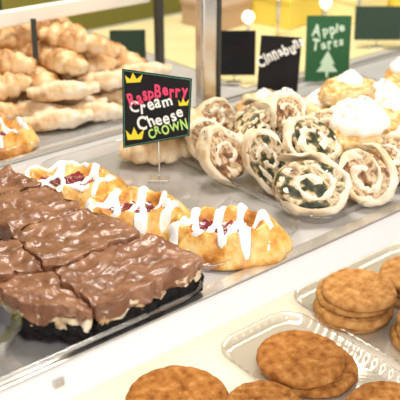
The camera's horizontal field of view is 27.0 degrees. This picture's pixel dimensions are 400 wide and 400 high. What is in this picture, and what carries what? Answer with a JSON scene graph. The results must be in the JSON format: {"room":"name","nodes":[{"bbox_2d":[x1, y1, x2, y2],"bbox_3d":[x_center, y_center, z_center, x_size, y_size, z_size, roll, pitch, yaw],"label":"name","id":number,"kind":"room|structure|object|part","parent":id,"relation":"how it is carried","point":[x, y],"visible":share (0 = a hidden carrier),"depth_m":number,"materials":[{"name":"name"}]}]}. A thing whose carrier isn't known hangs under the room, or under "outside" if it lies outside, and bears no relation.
{"room":"bakery","nodes":[
{"label":"bakery","id":0,"kind":"room"},
{"bbox_2d":[1,0,181,29],"bbox_3d":[-0.660,-0.931,2.185,5.000,2.600,0.100,-20,32,-35],"label":"wall","id":1,"kind":"structure","parent":0,"point":[109,17],"depth_m":2.63,"materials":[{"name":"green paint"}]},
{"bbox_3d":[0.549,0.902,1.448,5.000,0.050,3.700,-20,32,-35],"label":"floor","id":2,"kind":"structure","parent":0,"visible":0},
{"bbox_2d":[0,0,399,399],"bbox_3d":[0.086,-0.010,1.321,1.850,1.700,1.070,-20,32,-35],"label":"display case","id":3,"kind":"object","parent":2,"relation":"on","point":[192,333],"visible":0.25,"depth_m":0.97,"materials":[{"name":"white metal"}]},
{"bbox_2d":[53,377,64,388],"bbox_3d":[-0.117,0.151,0.689,0.010,0.008,0.003,-20,32,-35],"label":"clip","id":4,"kind":"object","parent":3,"relation":"attached to","point":[59,382],"visible":1,"depth_m":0.69,"materials":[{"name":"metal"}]},
{"bbox_2d":[2,119,118,149],"bbox_3d":[-0.287,-0.165,1.278,0.291,0.013,0.431,-20,32,-35],"label":"tray","id":5,"kind":"object","parent":3,"relation":"on","point":[117,119],"visible":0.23,"depth_m":1.12,"materials":[{"name":"clear plastic"}]},
{"bbox_2d":[0,101,19,120],"bbox_3d":[-0.288,-0.117,1.152,0.049,0.037,0.082,19,32,34],"label":"pastry","id":6,"kind":"object","parent":5,"relation":"on","point":[9,111],"visible":0.72,"depth_m":1.15,"materials":[{"name":"beige food"}]},
{"bbox_2d":[0,117,39,159],"bbox_3d":[-0.252,-0.085,1.090,0.075,0.033,0.088,14,29,27],"label":"pastry","id":7,"kind":"object","parent":5,"relation":"on","point":[14,133],"visible":1,"depth_m":1.07,"materials":[{"name":"orange food"}]},
{"bbox_2d":[9,91,31,102],"bbox_3d":[-0.263,-0.159,1.236,0.105,0.038,0.055,-21,33,-37],"label":"pastry","id":8,"kind":"object","parent":5,"relation":"on","point":[23,95],"visible":0.07,"depth_m":1.21,"materials":[{"name":"brown food"}]},
{"bbox_2d":[28,66,59,86],"bbox_3d":[-0.230,-0.174,1.204,0.048,0.038,0.083,-15,30,-27],"label":"pastry","id":9,"kind":"object","parent":8,"relation":"on","point":[41,74],"visible":0.41,"depth_m":1.19,"materials":[{"name":"beige food"}]},
{"label":"pastry","id":10,"kind":"object","parent":8,"relation":"on","visible":0},
{"bbox_2d":[0,48,36,74],"bbox_3d":[-0.276,-0.198,1.196,0.083,0.040,0.048,5,26,11],"label":"pastry","id":11,"kind":"object","parent":10,"relation":"on","point":[11,62],"visible":0.92,"depth_m":1.18,"materials":[{"name":"beige food"}]},
{"bbox_2d":[30,19,38,60],"bbox_3d":[-0.236,-0.228,1.187,0.008,0.060,0.008,0,26,1],"label":"price sign","id":12,"kind":"object","parent":11,"relation":"on","point":[32,21],"visible":1,"depth_m":1.19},
{"bbox_2d":[15,100,71,117],"bbox_3d":[-0.231,-0.127,1.182,0.102,0.027,0.036,5,26,10],"label":"pastry","id":13,"kind":"object","parent":5,"relation":"on","point":[27,108],"visible":0.44,"depth_m":1.17,"materials":[{"name":"beige food"}]},
{"bbox_2d":[27,80,99,101],"bbox_3d":[-0.193,-0.155,1.175,0.102,0.027,0.036,-6,27,-12],"label":"pastry","id":14,"kind":"object","parent":13,"relation":"on","point":[57,90],"visible":1,"depth_m":1.16,"materials":[{"name":"beige food"}]},
{"bbox_2d":[21,108,93,131],"bbox_3d":[-0.198,-0.112,1.151,0.102,0.027,0.036,-8,27,-16],"label":"pastry","id":15,"kind":"object","parent":5,"relation":"on","point":[45,120],"visible":0.87,"depth_m":1.14,"materials":[{"name":"beige food"}]},
{"bbox_2d":[52,94,108,105],"bbox_3d":[-0.185,-0.146,1.223,0.102,0.027,0.036,5,26,10],"label":"pastry","id":16,"kind":"object","parent":5,"relation":"on","point":[91,98],"visible":0.23,"depth_m":1.21,"materials":[{"name":"beige food"}]},
{"bbox_2d":[69,101,122,121],"bbox_3d":[-0.145,-0.126,1.183,0.091,0.026,0.034,1,26,2],"label":"pastry","id":17,"kind":"object","parent":5,"relation":"on","point":[102,111],"visible":0.65,"depth_m":1.17,"materials":[{"name":"beige food"}]},
{"bbox_2d":[93,89,114,94],"bbox_3d":[-0.124,-0.167,1.266,0.091,0.026,0.034,-4,26,-8],"label":"pastry","id":18,"kind":"object","parent":5,"relation":"on","point":[111,90],"visible":0.08,"depth_m":1.25,"materials":[{"name":"beige food"}]},
{"bbox_2d":[114,62,171,74],"bbox_3d":[-0.086,-0.194,1.257,0.091,0.026,0.034,-9,27,-18],"label":"pastry","id":19,"kind":"object","parent":18,"relation":"on","point":[154,67],"visible":0.62,"depth_m":1.25,"materials":[{"name":"beige food"}]},
{"bbox_2d":[101,88,122,105],"bbox_3d":[-0.096,-0.153,1.236,0.102,0.027,0.036,0,26,0],"label":"pastry","id":20,"kind":"object","parent":5,"relation":"on","point":[115,96],"visible":0.24,"depth_m":1.23,"materials":[{"name":"beige food"}]},
{"bbox_2d":[77,70,121,90],"bbox_3d":[-0.135,-0.176,1.220,0.091,0.026,0.034,-7,27,-14],"label":"pastry","id":21,"kind":"object","parent":20,"relation":"on","point":[107,80],"visible":0.55,"depth_m":1.21,"materials":[{"name":"beige food"}]},
{"bbox_3d":[-0.312,-0.136,1.190,0.082,0.037,0.049,-19,32,-34],"label":"pastry","id":22,"kind":"object","parent":5,"relation":"on","visible":0},
{"bbox_2d":[0,72,31,101],"bbox_3d":[-0.290,-0.159,1.174,0.104,0.040,0.055,-2,26,-4],"label":"pastry","id":23,"kind":"object","parent":22,"relation":"on","point":[12,85],"visible":0.98,"depth_m":1.16,"materials":[{"name":"beige food"}]},
{"label":"pastry","id":24,"kind":"object","parent":5,"relation":"on","visible":0},
{"label":"pastry","id":25,"kind":"object","parent":24,"relation":"on","visible":0},
{"label":"pastry","id":26,"kind":"object","parent":25,"relation":"on","visible":0},
{"bbox_2d":[0,23,37,49],"bbox_3d":[-0.272,-0.246,1.240,0.083,0.038,0.048,-22,34,-38],"label":"pastry","id":27,"kind":"object","parent":26,"relation":"on","point":[12,37],"visible":0.77,"depth_m":1.22,"materials":[{"name":"brown food"}]},
{"label":"pastry","id":28,"kind":"object","parent":5,"relation":"on","visible":0},
{"bbox_2d":[53,55,116,80],"bbox_3d":[-0.174,-0.194,1.247,0.104,0.042,0.055,-6,27,-13],"label":"pastry","id":29,"kind":"object","parent":28,"relation":"on","point":[97,63],"visible":0.42,"depth_m":1.24,"materials":[{"name":"beige food"}]},
{"bbox_2d":[18,41,48,64],"bbox_3d":[-0.234,-0.219,1.242,0.102,0.038,0.047,7,27,15],"label":"pastry","id":30,"kind":"object","parent":29,"relation":"on","point":[27,49],"visible":0.27,"depth_m":1.23,"materials":[{"name":"beige food"}]},
{"bbox_2d":[40,46,88,75],"bbox_3d":[-0.200,-0.202,1.205,0.047,0.034,0.103,-21,31,-37],"label":"pastry","id":31,"kind":"object","parent":29,"relation":"on","point":[55,59],"visible":1,"depth_m":1.18,"materials":[{"name":"beige food"}]},
{"bbox_2d":[38,25,105,53],"bbox_3d":[-0.187,-0.235,1.223,0.102,0.041,0.047,1,26,2],"label":"pastry","id":32,"kind":"object","parent":29,"relation":"on","point":[78,41],"visible":1,"depth_m":1.21,"materials":[{"name":"beige food"}]},
{"bbox_3d":[-0.170,-0.189,1.303,0.103,0.034,0.047,-21,33,-36],"label":"pastry","id":33,"kind":"object","parent":5,"relation":"on","visible":0},
{"bbox_2d":[115,48,148,68],"bbox_3d":[-0.118,-0.216,1.290,0.083,0.038,0.048,21,33,37],"label":"pastry","id":34,"kind":"object","parent":33,"relation":"on","point":[125,56],"visible":0.44,"depth_m":1.27,"materials":[{"name":"beige food"}]},
{"label":"pastry","id":35,"kind":"object","parent":33,"relation":"on","visible":0},
{"bbox_2d":[77,40,119,58],"bbox_3d":[-0.175,-0.233,1.267,0.104,0.042,0.055,5,26,11],"label":"pastry","id":36,"kind":"object","parent":35,"relation":"on","point":[112,49],"visible":0.25,"depth_m":1.26,"materials":[{"name":"beige food"}]},
{"bbox_2d":[36,18,85,39],"bbox_3d":[-0.226,-0.259,1.267,0.104,0.041,0.055,6,27,13],"label":"pastry","id":37,"kind":"object","parent":36,"relation":"on","point":[66,23],"visible":0.21,"depth_m":1.25,"materials":[{"name":"brown food"}]},
{"bbox_3d":[-0.194,-0.206,1.332,0.055,0.038,0.105,21,33,36],"label":"pastry","id":38,"kind":"object","parent":5,"relation":"on","visible":0},
{"bbox_2d":[115,42,125,48],"bbox_3d":[-0.170,-0.235,1.330,0.104,0.039,0.055,6,27,12],"label":"pastry","id":39,"kind":"object","parent":38,"relation":"on","point":[120,45],"visible":0.04,"depth_m":1.32,"materials":[{"name":"beige food"}]},
{"bbox_3d":[-0.428,-0.206,1.086,0.896,0.024,0.010,-20,32,-35],"label":"rail","id":40,"kind":"part","parent":3,"relation":"part of","materials":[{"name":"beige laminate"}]},
{"bbox_2d":[0,176,196,384],"bbox_3d":[-0.184,0.060,0.807,0.246,0.013,0.329,-20,32,-35],"label":"tray","id":41,"kind":"object","parent":3,"relation":"on","point":[194,291],"visible":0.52,"depth_m":0.69,"materials":[{"name":"clear plastic"}]},
{"bbox_2d":[0,303,21,354],"bbox_3d":[-0.178,0.109,0.668,0.072,0.018,0.072,-20,32,-35],"label":"dish","id":42,"kind":"object","parent":41,"relation":"on","point":[4,347],"visible":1,"depth_m":0.66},
{"bbox_2d":[0,165,41,194],"bbox_3d":[-0.221,-0.004,0.907,0.086,0.040,0.069,-20,32,-35],"label":"bar","id":43,"kind":"object","parent":41,"relation":"on","point":[11,181],"visible":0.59,"depth_m":0.91,"materials":[{"name":"brown food"}]},
{"bbox_2d":[0,239,43,279],"bbox_3d":[-0.200,0.064,0.769,0.113,0.038,0.075,-5,26,-9],"label":"bar","id":44,"kind":"object","parent":41,"relation":"on","point":[13,256],"visible":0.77,"depth_m":0.76,"materials":[{"name":"brown food"}]},
{"bbox_2d":[0,185,79,239],"bbox_3d":[-0.175,0.020,0.860,0.096,0.040,0.087,-20,32,-35],"label":"bar","id":45,"kind":"object","parent":41,"relation":"on","point":[18,210],"visible":0.67,"depth_m":0.85,"materials":[{"name":"brown food"}]},
{"bbox_2d":[0,271,94,344],"bbox_3d":[-0.141,0.088,0.721,0.124,0.037,0.055,20,32,35],"label":"bar","id":46,"kind":"object","parent":41,"relation":"on","point":[49,312],"visible":0.99,"depth_m":0.70,"materials":[{"name":"brown food"}]},
{"bbox_2d":[13,208,139,273],"bbox_3d":[-0.120,0.047,0.803,0.108,0.040,0.091,-20,32,-35],"label":"bar","id":47,"kind":"object","parent":41,"relation":"on","point":[69,238],"visible":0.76,"depth_m":0.79,"materials":[{"name":"brown food"}]},
{"bbox_2d":[55,233,203,339],"bbox_3d":[-0.064,0.072,0.753,0.127,0.039,0.089,-20,32,-35],"label":"bar","id":48,"kind":"object","parent":41,"relation":"on","point":[120,283],"visible":0.93,"depth_m":0.74,"materials":[{"name":"brown food"}]},
{"bbox_2d":[109,29,145,57],"bbox_3d":[-0.122,-0.256,1.410,0.060,0.063,0.016,-2,26,-4],"label":"price sign","id":49,"kind":"object","parent":3,"relation":"on","point":[134,41],"visible":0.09,"depth_m":1.40,"materials":[{"name":"metal"}]},
{"bbox_3d":[-0.067,-0.527,1.240,0.015,0.700,0.012,-20,32,-35],"label":"post","id":50,"kind":"part","parent":3,"relation":"part of","materials":[{"name":"grey metal"}]},
{"bbox_2d":[40,139,299,270],"bbox_3d":[-0.044,-0.003,0.947,0.154,0.013,0.329,-20,32,-35],"label":"tray","id":51,"kind":"object","parent":3,"relation":"on","point":[294,231],"visible":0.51,"depth_m":0.92,"materials":[{"name":"clear plastic"}]},
{"bbox_2d":[22,160,127,207],"bbox_3d":[-0.155,-0.020,0.962,0.152,0.029,0.105,1,26,2],"label":"raspberry pastry","id":52,"kind":"object","parent":51,"relation":"on","point":[84,180],"visible":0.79,"depth_m":0.96,"materials":[{"name":"food"}]},
{"bbox_2d":[81,186,190,236],"bbox_3d":[-0.072,0.012,0.894,0.135,0.032,0.098,0,26,0],"label":"raspberry pastry","id":53,"kind":"object","parent":51,"relation":"on","point":[149,211],"visible":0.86,"depth_m":0.89,"materials":[{"name":"orange food"}]},
{"bbox_2d":[119,137,191,164],"bbox_3d":[-0.051,-0.064,1.046,0.103,0.034,0.047,-4,26,-9],"label":"croissant","id":54,"kind":"object","parent":51,"relation":"on","point":[171,151],"visible":0.63,"depth_m":1.03,"materials":[{"name":"beige food"}]},
{"bbox_2d":[122,108,204,139],"bbox_3d":[-0.045,-0.099,1.039,0.105,0.038,0.055,-1,26,-1],"label":"croissant","id":55,"kind":"object","parent":54,"relation":"on","point":[195,113],"visible":0.11,"depth_m":1.04,"materials":[{"name":"beige food"}]},
{"bbox_2d":[122,69,191,182],"bbox_3d":[-0.050,-0.085,0.976,0.081,0.138,0.018,0,26,0],"label":"price sign","id":56,"kind":"object","parent":51,"relation":"on","point":[156,107],"visible":1,"depth_m":0.96,"materials":[{"name":"metal"}]},
{"bbox_2d":[159,203,292,270],"bbox_3d":[0.022,0.032,0.845,0.146,0.038,0.093,0,26,0],"label":"raspberry pastry","id":57,"kind":"object","parent":51,"relation":"on","point":[247,238],"visible":0.98,"depth_m":0.82,"materials":[{"name":"orange food"}]},
{"bbox_2d":[125,365,228,399],"bbox_3d":[-0.025,0.217,0.909,0.117,0.012,0.117,13,29,24],"label":"cookie","id":58,"kind":"object","parent":3,"relation":"on","point":[172,382],"visible":1,"depth_m":0.92,"materials":[{"name":"brown food"}]},
{"bbox_3d":[0.313,-0.005,1.018,1.850,0.042,0.012,-20,32,-35],"label":"trim","id":59,"kind":"part","parent":3,"relation":"part of","materials":[{"name":"white ceramic"}]},
{"bbox_3d":[0.065,-0.159,1.278,1.850,0.005,0.008,-20,32,-35],"label":"rail","id":60,"kind":"part","parent":3,"relation":"part of","materials":[{"name":"metal"}]},
{"bbox_3d":[0.009,-0.438,1.059,0.028,0.700,0.018,-20,32,-35],"label":"post","id":61,"kind":"part","parent":3,"relation":"part of","materials":[{"name":"metal"}]},
{"bbox_3d":[0.022,-0.443,1.069,0.006,0.700,0.018,-20,32,-35],"label":"post","id":62,"kind":"part","parent":3,"relation":"part of","materials":[{"name":"silver metal"}]},
{"bbox_2d":[69,240,399,399],"bbox_3d":[0.134,0.051,1.287,1.850,0.020,0.920,-20,32,-35],"label":"shelf","id":63,"kind":"object","parent":3,"relation":"attached to","point":[206,352],"depth_m":1.00,"materials":[{"name":"beige laminate"}]},
{"bbox_2d":[91,14,399,87],"bbox_3d":[0.253,-0.371,1.716,0.840,0.002,0.450,-20,32,-35],"label":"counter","id":64,"kind":"object","parent":3,"relation":"on","point":[179,38],"visible":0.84,"depth_m":1.56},
{"bbox_2d":[180,0,252,30],"bbox_3d":[0.033,-0.382,1.675,0.106,0.052,0.106,21,33,37],"label":"box","id":65,"kind":"object","parent":64,"relation":"on","point":[232,10],"visible":0.47,"depth_m":1.65,"materials":[{"name":"brown cardboard"}]},
{"bbox_3d":[0.033,-0.400,1.667,0.106,0.012,0.106,21,33,37],"label":"box lid","id":66,"kind":"part","parent":65,"relation":"part of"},
{"bbox_2d":[221,30,255,84],"bbox_3d":[0.055,-0.226,1.319,0.066,0.085,0.016,-1,26,-1],"label":"price sign","id":67,"kind":"object","parent":64,"relation":"on","point":[238,48],"visible":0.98,"depth_m":1.31,"materials":[{"name":"metal"}]},
{"bbox_2d":[242,11,253,29],"bbox_3d":[0.087,-0.311,1.514,0.022,0.066,0.022,-20,32,-35],"label":"globe lamp","id":68,"kind":"object","parent":64,"relation":"on","point":[248,16],"visible":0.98,"depth_m":1.50,"materials":[{"name":"glass"}]},
{"bbox_3d":[0.087,-0.331,1.505,0.022,0.022,0.022,-20,32,-35],"label":"bulb","id":69,"kind":"part","parent":68,"relation":"part of","materials":[{"name":"white glass"}]},
{"bbox_2d":[276,0,279,35],"bbox_3d":[0.148,-0.358,1.576,0.022,0.096,0.022,-20,32,-35],"label":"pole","id":70,"kind":"object","parent":64,"relation":"on","point":[278,1],"visible":0.91,"depth_m":1.58,"materials":[{"name":"metal"}]},
{"bbox_2d":[251,0,320,29],"bbox_3d":[0.170,-0.396,1.693,0.116,0.062,0.116,21,33,37],"label":"box","id":71,"kind":"object","parent":64,"relation":"on","point":[293,13],"visible":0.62,"depth_m":1.65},
{"bbox_3d":[0.170,-0.418,1.682,0.116,0.012,0.116,21,33,37],"label":"box lid","id":72,"kind":"part","parent":71,"relation":"part of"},
{"bbox_2d":[320,0,331,15],"bbox_3d":[0.236,-0.346,1.576,0.022,0.076,0.022,-20,32,-35],"label":"globe lamp","id":73,"kind":"object","parent":64,"relation":"on","point":[325,4],"visible":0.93,"depth_m":1.56,"materials":[{"name":"glass"}]},
{"bbox_3d":[0.236,-0.371,1.564,0.022,0.022,0.022,-20,32,-35],"label":"bulb","id":74,"kind":"part","parent":73,"relation":"part of","materials":[{"name":"white glass"}]},
{"bbox_2d":[321,0,386,23],"bbox_3d":[0.313,-0.409,1.731,0.116,0.052,0.116,21,33,37],"label":"box","id":75,"kind":"object","parent":64,"relation":"on","point":[338,7],"visible":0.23,"depth_m":1.69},
{"bbox_3d":[0.313,-0.427,1.722,0.116,0.012,0.116,21,33,37],"label":"box lid","id":76,"kind":"part","parent":75,"relation":"part of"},
{"bbox_2d":[354,6,399,48],"bbox_3d":[0.322,-0.312,1.508,0.085,0.075,0.016,0,26,0],"label":"price sign","id":77,"kind":"object","parent":64,"relation":"on","point":[376,23],"visible":1,"depth_m":1.50,"materials":[{"name":"plastic"}]},
{"bbox_2d":[387,0,399,5],"bbox_3d":[0.461,-0.423,1.760,0.116,0.052,0.116,21,33,37],"label":"box","id":78,"kind":"object","parent":64,"relation":"on","point":[389,2],"visible":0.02,"depth_m":1.74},
{"bbox_2d":[178,75,399,223],"bbox_3d":[0.185,-0.086,1.117,0.431,0.013,0.329,-20,32,-35],"label":"tray","id":79,"kind":"object","parent":3,"relation":"on","point":[360,75],"visible":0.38,"depth_m":0.94,"materials":[{"name":"clear plastic"}]},
{"bbox_2d":[185,117,219,160],"bbox_3d":[0.010,-0.069,1.030,0.059,0.066,0.049,-6,27,-11],"label":"roll","id":80,"kind":"object","parent":79,"relation":"on","point":[196,125],"visible":0.28,"depth_m":1.01,"materials":[{"name":"beige food"}]},
{"bbox_2d":[196,97,234,130],"bbox_3d":[0.019,-0.099,1.071,0.054,0.069,0.056,-7,27,-15],"label":"roll","id":81,"kind":"object","parent":79,"relation":"on","point":[218,109],"visible":0.48,"depth_m":1.06,"materials":[{"name":"beige food"}]},
{"bbox_2d":[196,125,244,186],"bbox_3d":[0.025,-0.051,0.984,0.056,0.078,0.054,-9,27,-17],"label":"roll","id":82,"kind":"object","parent":79,"relation":"on","point":[218,148],"visible":0.98,"depth_m":0.97,"materials":[{"name":"beige food"}]},
{"bbox_2d":[234,96,263,123],"bbox_3d":[0.075,-0.101,1.077,0.058,0.064,0.053,12,28,22],"label":"roll","id":83,"kind":"object","parent":79,"relation":"on","point":[249,100],"visible":0.12,"depth_m":1.07,"materials":[{"name":"beige food"}]},
{"bbox_2d":[234,88,273,112],"bbox_3d":[0.091,-0.136,1.184,0.096,0.046,0.076,-20,32,-35],"label":"pastry","id":84,"kind":"object","parent":79,"relation":"on","point":[262,93],"visible":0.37,"depth_m":1.17,"materials":[{"name":"white food"}]},
{"bbox_2d":[233,102,281,139],"bbox_3d":[0.068,-0.083,0.999,0.044,0.067,0.067,21,33,36],"label":"roll","id":85,"kind":"object","parent":79,"relation":"on","point":[258,119],"visible":0.51,"depth_m":0.99,"materials":[{"name":"beige food"}]},
{"bbox_2d":[260,93,305,139],"bbox_3d":[0.100,-0.102,1.017,0.057,0.060,0.051,-20,32,-35],"label":"roll","id":86,"kind":"object","parent":85,"relation":"on","point":[283,107],"visible":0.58,"depth_m":1.00,"materials":[{"name":"beige food"}]},
{"bbox_2d":[241,128,290,195],"bbox_3d":[0.080,-0.044,0.967,0.066,0.082,0.051,0,26,1],"label":"roll","id":87,"kind":"object","parent":79,"relation":"on","point":[260,148],"visible":0.78,"depth_m":0.95,"materials":[{"name":"beige food"}]},
{"bbox_2d":[257,35,303,91],"bbox_3d":[0.118,-0.192,1.233,0.068,0.103,0.018,1,26,2],"label":"price sign","id":88,"kind":"object","parent":79,"relation":"on","point":[278,61],"visible":0.87,"depth_m":1.23,"materials":[{"name":"plastic"}]},
{"bbox_2d":[273,87,309,140],"bbox_3d":[0.114,-0.118,1.106,0.076,0.066,0.097,9,27,18],"label":"pastry","id":89,"kind":"object","parent":79,"relation":"on","point":[284,90],"visible":0.05,"depth_m":1.09,"materials":[{"name":"white food"}]},
{"bbox_2d":[271,151,352,217],"bbox_3d":[0.123,-0.017,0.913,0.086,0.073,0.063,-2,26,-3],"label":"roll","id":90,"kind":"object","parent":79,"relation":"on","point":[315,185],"visible":1,"depth_m":0.90,"materials":[{"name":"beige food"}]},
{"bbox_2d":[282,115,342,161],"bbox_3d":[0.130,-0.065,0.965,0.068,0.064,0.058,-1,26,-3],"label":"roll","id":91,"kind":"object","parent":79,"relation":"on","point":[301,134],"visible":0.75,"depth_m":0.95,"materials":[{"name":"beige food"}]},
{"bbox_2d":[302,88,330,113],"bbox_3d":[0.160,-0.129,1.157,0.094,0.053,0.075,-9,27,-17],"label":"pastry","id":92,"kind":"object","parent":79,"relation":"on","point":[314,103],"visible":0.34,"depth_m":1.14,"materials":[{"name":"white food"}]},
{"bbox_2d":[318,69,375,106],"bbox_3d":[0.205,-0.154,1.136,0.097,0.050,0.076,-20,32,-35],"label":"pastry","id":93,"kind":"object","parent":92,"relation":"on","point":[349,84],"visible":0.8,"depth_m":1.11,"materials":[{"name":"beige food"}]},
{"bbox_2d":[309,108,334,127],"bbox_3d":[0.153,-0.080,1.017,0.060,0.064,0.059,-1,26,-1],"label":"roll","id":94,"kind":"object","parent":79,"relation":"on","point":[324,115],"visible":0.1,"depth_m":1.00,"materials":[{"name":"beige food"}]},
{"bbox_2d":[329,98,351,110],"bbox_3d":[0.201,-0.103,1.087,0.078,0.066,0.094,21,33,36],"label":"pastry","id":95,"kind":"object","parent":79,"relation":"on","point":[339,104],"visible":0.03,"depth_m":1.07,"materials":[{"name":"white food"}]},
{"bbox_2d":[329,95,390,155],"bbox_3d":[0.193,-0.090,0.994,0.096,0.071,0.076,-20,32,-35],"label":"pastry","id":96,"kind":"object","parent":79,"relation":"on","point":[361,120],"visible":0.79,"depth_m":0.97,"materials":[{"name":"white food"}]},
{"bbox_2d":[339,142,398,206],"bbox_3d":[0.190,-0.029,0.940,0.071,0.075,0.060,11,28,21],"label":"roll","id":97,"kind":"object","parent":79,"relation":"on","point":[375,181],"visible":0.92,"depth_m":0.92,"materials":[{"name":"beige food"}]},
{"bbox_2d":[373,78,399,102],"bbox_3d":[0.251,-0.133,1.145,0.076,0.069,0.096,14,30,27],"label":"pastry","id":98,"kind":"object","parent":79,"relation":"on","point":[385,88],"visible":0.35,"depth_m":1.12,"materials":[{"name":"white food"}]},
{"bbox_2d":[376,131,399,181],"bbox_3d":[0.225,-0.051,0.986,0.067,0.062,0.052,10,28,20],"label":"roll","id":99,"kind":"object","parent":79,"relation":"on","point":[391,141],"visible":0.38,"depth_m":0.97,"materials":[{"name":"beige food"}]},
{"bbox_2d":[384,57,399,88],"bbox_3d":[0.304,-0.185,1.197,0.076,0.063,0.097,21,33,36],"label":"pastry","id":100,"kind":"object","parent":79,"relation":"on","point":[392,74],"visible":0.56,"depth_m":1.18,"materials":[{"name":"white food"}]},
{"bbox_2d":[221,311,398,379],"bbox_3d":[0.136,0.197,0.949,0.137,0.011,0.232,-20,32,-35],"label":"tray","id":101,"kind":"object","parent":3,"relation":"on","point":[229,357],"visible":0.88,"depth_m":0.98,"materials":[{"name":"plastic"}]},
{"bbox_2d":[268,346,358,398],"bbox_3d":[0.129,0.191,0.959,0.107,0.011,0.107,12,28,23],"label":"cookie","id":102,"kind":"object","parent":101,"relation":"on","point":[349,376],"visible":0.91,"depth_m":0.92,"materials":[{"name":"brown food"}]},
{"bbox_2d":[256,330,344,389],"bbox_3d":[0.115,0.180,0.957,0.103,0.012,0.102,17,31,31],"label":"cookie","id":103,"kind":"object","parent":102,"relation":"on","point":[304,360],"visible":1,"depth_m":0.95,"materials":[{"name":"brown food"}]},
{"bbox_2d":[346,381,399,399],"bbox_3d":[0.205,0.226,0.886,0.104,0.012,0.105,4,26,8],"label":"cookie","id":104,"kind":"object","parent":101,"relation":"on","point":[379,390],"visible":1,"depth_m":0.91,"materials":[{"name":"brown food"}]},
{"bbox_2d":[304,15,351,84],"bbox_3d":[0.202,-0.236,1.319,0.070,0.108,0.018,0,26,0],"label":"price sign","id":105,"kind":"object","parent":3,"relation":"on","point":[328,38],"visible":0.95,"depth_m":1.31,"materials":[{"name":"plastic"}]},
{"bbox_2d":[293,291,399,363],"bbox_3d":[0.291,0.140,1.067,0.250,0.011,0.277,-20,32,-35],"label":"tray","id":106,"kind":"object","parent":3,"relation":"on","point":[298,297],"visible":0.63,"depth_m":1.01,"materials":[{"name":"plastic"}]},
{"bbox_2d":[313,298,386,333],"bbox_3d":[0.195,0.138,1.069,0.101,0.011,0.099,-21,33,-36],"label":"cookie","id":107,"kind":"object","parent":106,"relation":"on","point":[318,317],"visible":0.12,"depth_m":1.03,"materials":[{"name":"brown food"}]},
{"bbox_2d":[315,298,393,330],"bbox_3d":[0.196,0.133,1.054,0.099,0.011,0.099,-6,27,-11],"label":"cookie","id":108,"kind":"object","parent":107,"relation":"on","point":[357,324],"visible":0.3,"depth_m":1.02,"materials":[{"name":"brown food"}]},
{"bbox_2d":[315,279,389,317],"bbox_3d":[0.195,0.119,1.059,0.095,0.011,0.097,2,26,3],"label":"cookie","id":109,"kind":"object","parent":108,"relation":"on","point":[323,302],"visible":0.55,"depth_m":1.02,"materials":[{"name":"brown food"}]},
{"bbox_2d":[322,268,396,312],"bbox_3d":[0.201,0.112,1.049,0.095,0.011,0.095,15,30,28],"label":"cookie","id":110,"kind":"object","parent":109,"relation":"on","point":[358,290],"visible":1,"depth_m":1.04,"materials":[{"name":"brown food"}]},
{"bbox_2d":[390,322,399,350],"bbox_3d":[0.282,0.166,1.012,0.101,0.011,0.099,-21,33,-36],"label":"cookie","id":111,"kind":"object","parent":106,"relation":"on","point":[393,332],"visible":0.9,"depth_m":1.01,"materials":[{"name":"brown food"}]},
{"bbox_2d":[396,324,399,338],"bbox_3d":[0.287,0.159,1.001,0.099,0.011,0.099,-6,27,-11],"label":"cookie","id":112,"kind":"object","parent":111,"relation":"on","point":[398,326],"visible":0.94,"depth_m":1.00,"materials":[{"name":"brown food"}]},
{"bbox_2d":[397,309,399,325],"bbox_3d":[0.287,0.145,1.006,0.095,0.011,0.097,2,26,3],"label":"cookie","id":113,"kind":"object","parent":112,"relation":"on","point":[398,314],"visible":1,"depth_m":1.01,"materials":[{"name":"brown food"}]},
{"bbox_2d":[393,297,399,307],"bbox_3d":[0.286,0.117,1.112,0.101,0.011,0.099,-21,33,-36],"label":"cookie","id":114,"kind":"object","parent":106,"relation":"on","point":[397,302],"visible":0.07,"depth_m":1.08,"materials":[{"name":"brown food"}]},
{"bbox_3d":[0.296,0.109,1.104,0.100,0.011,0.099,-6,27,-11],"label":"cookie","id":115,"kind":"object","parent":114,"relation":"on","visible":0},
{"bbox_2d":[379,256,399,292],"bbox_3d":[0.286,0.098,1.102,0.095,0.011,0.097,2,26,3],"label":"cookie","id":116,"kind":"object","parent":115,"relation":"on","point":[390,268],"visible":0.94,"depth_m":1.10,"materials":[{"name":"brown food"}]},
{"bbox_3d":[0.079,0.230,0.883,0.089,0.011,0.088,-3,26,-6],"label":"cookie","id":117,"kind":"object","parent":3,"relation":"on","visible":0},
{"bbox_2d":[225,380,300,399],"bbox_3d":[0.068,0.220,0.880,0.088,0.012,0.088,0,26,0],"label":"cookie","id":118,"kind":"object","parent":117,"relation":"on","point":[260,389],"visible":1,"depth_m":0.90,"materials":[{"name":"brown food"}]},
{"bbox_3d":[0.282,-0.100,1.075,0.079,0.073,0.097,-9,27,-17],"label":"pastry","id":119,"kind":"object","parent":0,"visible":0},
{"bbox_2d":[375,94,399,130],"bbox_3d":[0.245,-0.109,1.043,0.075,0.050,0.092,18,31,32],"label":"pastry","id":120,"kind":"object","parent":119,"relation":"on","point":[391,105],"visible":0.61,"depth_m":1.02,"materials":[{"name":"white food"}]}
]}

